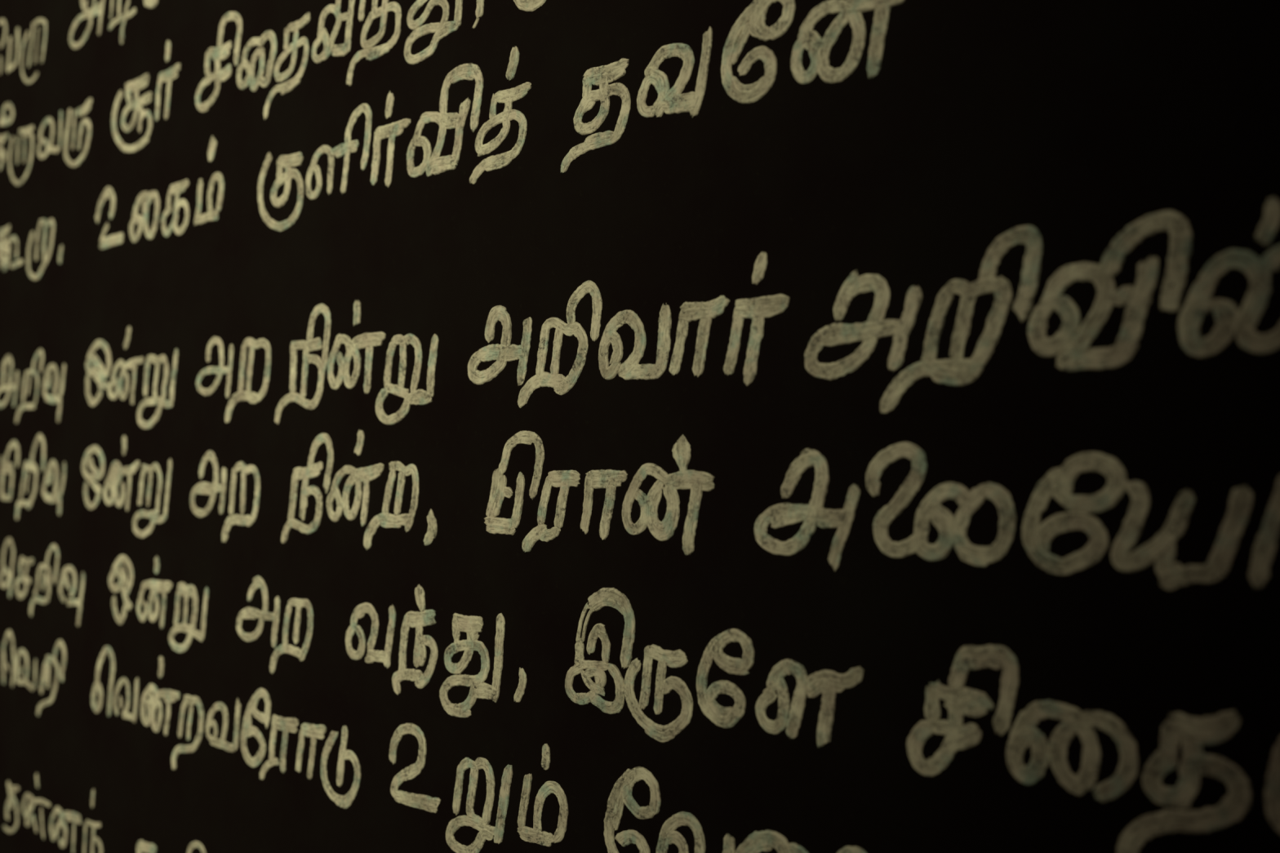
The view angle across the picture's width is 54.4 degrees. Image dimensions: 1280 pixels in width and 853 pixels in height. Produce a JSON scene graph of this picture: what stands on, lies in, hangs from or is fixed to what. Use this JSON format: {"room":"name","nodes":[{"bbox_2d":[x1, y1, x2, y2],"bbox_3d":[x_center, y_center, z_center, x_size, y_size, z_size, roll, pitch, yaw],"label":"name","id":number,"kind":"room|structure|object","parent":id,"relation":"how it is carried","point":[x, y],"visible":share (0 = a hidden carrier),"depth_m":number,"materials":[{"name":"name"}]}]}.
{"room":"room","nodes":[
{"label":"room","id":0,"kind":"room"},
{"bbox_2d":[0,0,1279,852],"bbox_3d":[-0.336,0.020,1.151,5.000,3.000,0.120,-1,-1,41],"label":"wall","id":1,"kind":"structure","parent":0,"point":[1077,122],"depth_m":0.78,"materials":[{"name":"black paint"}]},
{"bbox_2d":[0,17,46,84],"bbox_3d":[-0.692,-0.423,1.390,0.129,0.090,0.002,-1,-1,41],"label":"tamil word","id":2,"kind":"object","parent":1,"relation":"attached to","point":[41,20],"visible":1,"depth_m":1.39,"materials":[{"name":"paint"}]},
{"bbox_2d":[0,217,54,279],"bbox_3d":[-0.681,-0.194,1.377,0.150,0.069,0.002,-1,-1,41],"label":"tamil word","id":3,"kind":"object","parent":1,"relation":"attached to","point":[4,232],"visible":1,"depth_m":1.37,"materials":[{"name":"paint"}]},
{"bbox_2d":[0,348,65,423],"bbox_3d":[-0.671,-0.043,1.365,0.180,0.081,0.002,-1,-1,41],"label":"tamil word","id":4,"kind":"object","parent":1,"relation":"attached to","point":[54,399],"visible":1,"depth_m":1.36,"materials":[{"name":"paint"}]},
{"bbox_2d":[0,433,66,519],"bbox_3d":[-0.663,0.056,1.357,0.164,0.096,0.002,-1,-1,41],"label":"tamil word","id":5,"kind":"object","parent":1,"relation":"attached to","point":[30,465],"visible":1,"depth_m":1.35,"materials":[{"name":"paint"}]},
{"bbox_2d":[1,629,66,716],"bbox_3d":[-0.659,0.268,1.349,0.161,0.088,0.002,-1,-1,41],"label":"tamil word","id":6,"kind":"object","parent":1,"relation":"attached to","point":[46,665],"visible":1,"depth_m":1.34,"materials":[{"name":"paint"}]},
{"bbox_2d":[0,537,84,626],"bbox_3d":[-0.647,0.165,1.340,0.210,0.084,0.002,-1,-1,41],"label":"tamil word","id":7,"kind":"object","parent":1,"relation":"attached to","point":[26,580],"visible":1,"depth_m":1.33,"materials":[{"name":"paint"}]},
{"bbox_2d":[0,97,92,186],"bbox_3d":[-0.650,-0.319,1.352,0.237,0.099,0.002,-1,-1,41],"label":"tamil word","id":8,"kind":"object","parent":1,"relation":"attached to","point":[84,109],"visible":1,"depth_m":1.34,"materials":[{"name":"paint"}]},
{"bbox_2d":[3,773,102,852],"bbox_3d":[-0.624,0.408,1.317,0.239,0.086,0.002,-1,-1,41],"label":"tamil word","id":9,"kind":"object","parent":1,"relation":"attached to","point":[71,815],"visible":1,"depth_m":1.31,"materials":[{"name":"paint"}]},
{"bbox_2d":[57,244,62,263],"bbox_3d":[-0.614,-0.182,1.317,0.009,0.020,0.002,-1,-1,41],"label":"comma","id":10,"kind":"object","parent":1,"relation":"attached to","point":[60,251],"visible":1,"depth_m":1.32,"materials":[{"name":"paint"}]},
{"bbox_2d":[69,0,158,48],"bbox_3d":[-0.530,-0.414,1.248,0.189,0.072,0.002,-1,-1,41],"label":"tamil word","id":11,"kind":"object","parent":1,"relation":"attached to","point":[95,11],"visible":1,"depth_m":1.26,"materials":[{"name":"paint"}]},
{"bbox_2d":[81,435,172,537],"bbox_3d":[-0.505,0.058,1.217,0.183,0.099,0.002,-1,-1,41],"label":"tamil word","id":12,"kind":"object","parent":1,"relation":"attached to","point":[117,471],"visible":1,"depth_m":1.22,"materials":[{"name":"paint"}]},
{"bbox_2d":[85,326,177,429],"bbox_3d":[-0.498,-0.048,1.214,0.186,0.102,0.002,-1,-1,41],"label":"tamil word","id":13,"kind":"object","parent":1,"relation":"attached to","point":[99,376],"visible":1,"depth_m":1.21,"materials":[{"name":"paint"}]},
{"bbox_2d":[111,40,181,152],"bbox_3d":[-0.477,-0.316,1.200,0.136,0.096,0.002,-1,-1,41],"label":"tamil word","id":14,"kind":"object","parent":1,"relation":"attached to","point":[171,73],"visible":1,"depth_m":1.20,"materials":[{"name":"paint"}]},
{"bbox_2d":[108,555,208,653],"bbox_3d":[-0.457,0.165,1.173,0.189,0.087,0.002,-1,-1,41],"label":"tamil word","id":15,"kind":"object","parent":1,"relation":"attached to","point":[156,587],"visible":1,"depth_m":1.17,"materials":[{"name":"paint"}]},
{"bbox_2d":[95,135,224,248],"bbox_3d":[-0.462,-0.219,1.184,0.246,0.083,0.002,-1,-1,41],"label":"tamil word","id":16,"kind":"object","parent":1,"relation":"attached to","point":[175,188],"visible":1,"depth_m":1.17,"materials":[{"name":"paint"}]},
{"bbox_2d":[136,840,205,852],"bbox_3d":[-0.434,0.394,1.150,0.127,0.041,0.002,-1,-1,41],"label":"tamil word","id":17,"kind":"object","parent":1,"relation":"attached to","point":[144,846],"visible":1,"depth_m":1.17,"materials":[{"name":"paint"}]},
{"bbox_2d":[190,450,260,542],"bbox_3d":[-0.367,0.062,1.096,0.115,0.082,0.002,-1,-1,41],"label":"tamil word","id":18,"kind":"object","parent":1,"relation":"attached to","point":[203,487],"visible":1,"depth_m":1.09,"materials":[{"name":"paint"}]},
{"bbox_2d":[91,645,360,808],"bbox_3d":[-0.385,0.265,1.109,0.451,0.102,0.002,-1,-1,41],"label":"tamil word","id":19,"kind":"object","parent":1,"relation":"attached to","point":[314,731],"visible":1,"depth_m":1.07,"materials":[{"name":"paint"}]},
{"bbox_2d":[195,336,271,422],"bbox_3d":[-0.358,-0.042,1.090,0.122,0.078,0.002,-1,-1,41],"label":"tamil word","id":20,"kind":"object","parent":1,"relation":"attached to","point":[241,395],"visible":1,"depth_m":1.08,"materials":[{"name":"paint"}]},
{"bbox_2d":[236,575,313,674],"bbox_3d":[-0.307,0.167,1.042,0.115,0.081,0.002,-1,-1,41],"label":"tamil word","id":21,"kind":"object","parent":1,"relation":"attached to","point":[249,613],"visible":1,"depth_m":1.04,"materials":[{"name":"paint"}]},
{"bbox_2d":[195,0,462,119],"bbox_3d":[-0.267,-0.316,1.015,0.372,0.106,0.002,-1,-1,41],"label":"tamil word","id":22,"kind":"object","parent":1,"relation":"attached to","point":[442,28],"visible":1,"depth_m":1.01,"materials":[{"name":"paint"}]},
{"bbox_2d":[280,430,418,550],"bbox_3d":[-0.231,0.050,0.977,0.180,0.095,0.002,-1,-1,41],"label":"tamil word","id":23,"kind":"object","parent":1,"relation":"attached to","point":[366,474],"visible":1,"depth_m":0.97,"materials":[{"name":"paint"}]},
{"bbox_2d":[274,299,438,425],"bbox_3d":[-0.227,-0.050,0.975,0.213,0.099,0.002,-1,-1,41],"label":"tamil word","id":24,"kind":"object","parent":1,"relation":"attached to","point":[367,340],"visible":1,"depth_m":0.97,"materials":[{"name":"paint"}]},
{"bbox_2d":[257,45,532,231],"bbox_3d":[-0.201,-0.212,0.955,0.339,0.095,0.002,-1,-1,41],"label":"tamil word","id":25,"kind":"object","parent":1,"relation":"attached to","point":[434,165],"visible":1,"depth_m":0.92,"materials":[{"name":"paint"}]},
{"bbox_2d":[345,584,505,717],"bbox_3d":[-0.162,0.162,0.914,0.184,0.092,0.002,-1,-1,41],"label":"tamil word","id":26,"kind":"object","parent":1,"relation":"attached to","point":[473,625],"visible":1,"depth_m":0.90,"materials":[{"name":"paint"}]},
{"bbox_2d":[423,508,437,546],"bbox_3d":[-0.153,0.074,0.908,0.015,0.027,0.002,-1,-1,41],"label":"comma","id":27,"kind":"object","parent":1,"relation":"attached to","point":[431,534],"visible":1,"depth_m":0.91,"materials":[{"name":"paint"}]},
{"bbox_2d":[471,0,484,28],"bbox_3d":[-0.115,-0.295,0.880,0.012,0.025,0.002,-1,-1,41],"label":"comma","id":28,"kind":"object","parent":1,"relation":"attached to","point":[480,3],"visible":1,"depth_m":0.88,"materials":[{"name":"paint"}]},
{"bbox_2d":[388,723,568,852],"bbox_3d":[-0.118,0.258,0.874,0.189,0.092,0.002,-1,-1,41],"label":"tamil word","id":29,"kind":"object","parent":1,"relation":"attached to","point":[486,832],"visible":1,"depth_m":0.87,"materials":[{"name":"paint"}]},
{"bbox_2d":[513,667,526,702],"bbox_3d":[-0.081,0.175,0.843,0.012,0.024,0.002,-1,-1,41],"label":"comma","id":30,"kind":"object","parent":1,"relation":"attached to","point":[519,692],"visible":1,"depth_m":0.84,"materials":[{"name":"paint"}]},
{"bbox_2d":[513,0,546,11],"bbox_3d":[-0.075,-0.292,0.845,0.034,0.021,0.002,-1,-1,41],"label":"tamil word","id":31,"kind":"object","parent":1,"relation":"attached to","point":[524,5],"visible":1,"depth_m":0.84,"materials":[{"name":"paint"}]},
{"bbox_2d":[484,430,714,555],"bbox_3d":[-0.033,0.043,0.803,0.204,0.082,0.002,-1,-1,41],"label":"tamil word","id":32,"kind":"object","parent":1,"relation":"attached to","point":[698,482],"visible":1,"depth_m":0.79,"materials":[{"name":"paint"}]},
{"bbox_2d":[467,251,789,408],"bbox_3d":[-0.019,-0.056,0.792,0.275,0.086,0.002,-1,-1,41],"label":"tamil word","id":33,"kind":"object","parent":1,"relation":"attached to","point":[757,308],"visible":1,"depth_m":0.79,"materials":[{"name":"paint"}]},
{"bbox_2d":[564,587,863,747],"bbox_3d":[0.035,0.147,0.741,0.225,0.092,0.002,-1,-1,41],"label":"tamil word","id":34,"kind":"object","parent":1,"relation":"attached to","point":[827,682],"visible":1,"depth_m":0.75,"materials":[{"name":"paint"}]},
{"bbox_2d":[560,0,904,173],"bbox_3d":[0.044,-0.210,0.739,0.258,0.082,0.002,-1,-1,41],"label":"tamil word","id":35,"kind":"object","parent":1,"relation":"attached to","point":[751,21],"visible":1,"depth_m":0.73,"materials":[{"name":"paint"}]},
{"bbox_2d":[603,766,866,852],"bbox_3d":[0.050,0.244,0.726,0.196,0.068,0.002,-1,-1,41],"label":"tamil word","id":36,"kind":"object","parent":1,"relation":"attached to","point":[757,842],"visible":1,"depth_m":0.76,"materials":[{"name":"paint"}]},
{"bbox_2d":[754,441,1279,590],"bbox_3d":[0.172,0.043,0.622,0.285,0.071,0.002,-1,-1,41],"label":"tamil word","id":37,"kind":"object","parent":1,"relation":"attached to","point":[1058,483],"visible":1,"depth_m":0.60,"materials":[{"name":"paint"}]},
{"bbox_2d":[804,196,1279,413],"bbox_3d":[0.187,-0.053,0.611,0.256,0.091,0.002,-1,-1,41],"label":"tamil word","id":38,"kind":"object","parent":1,"relation":"attached to","point":[1075,354],"visible":1,"depth_m":0.59,"materials":[{"name":"paint"}]},
{"bbox_2d":[906,644,1279,852],"bbox_3d":[0.209,0.155,0.588,0.189,0.095,0.002,-1,-1,41],"label":"tamil word","id":39,"kind":"object","parent":1,"relation":"attached to","point":[1193,732],"visible":1,"depth_m":0.58,"materials":[{"name":"paint"}]}
]}

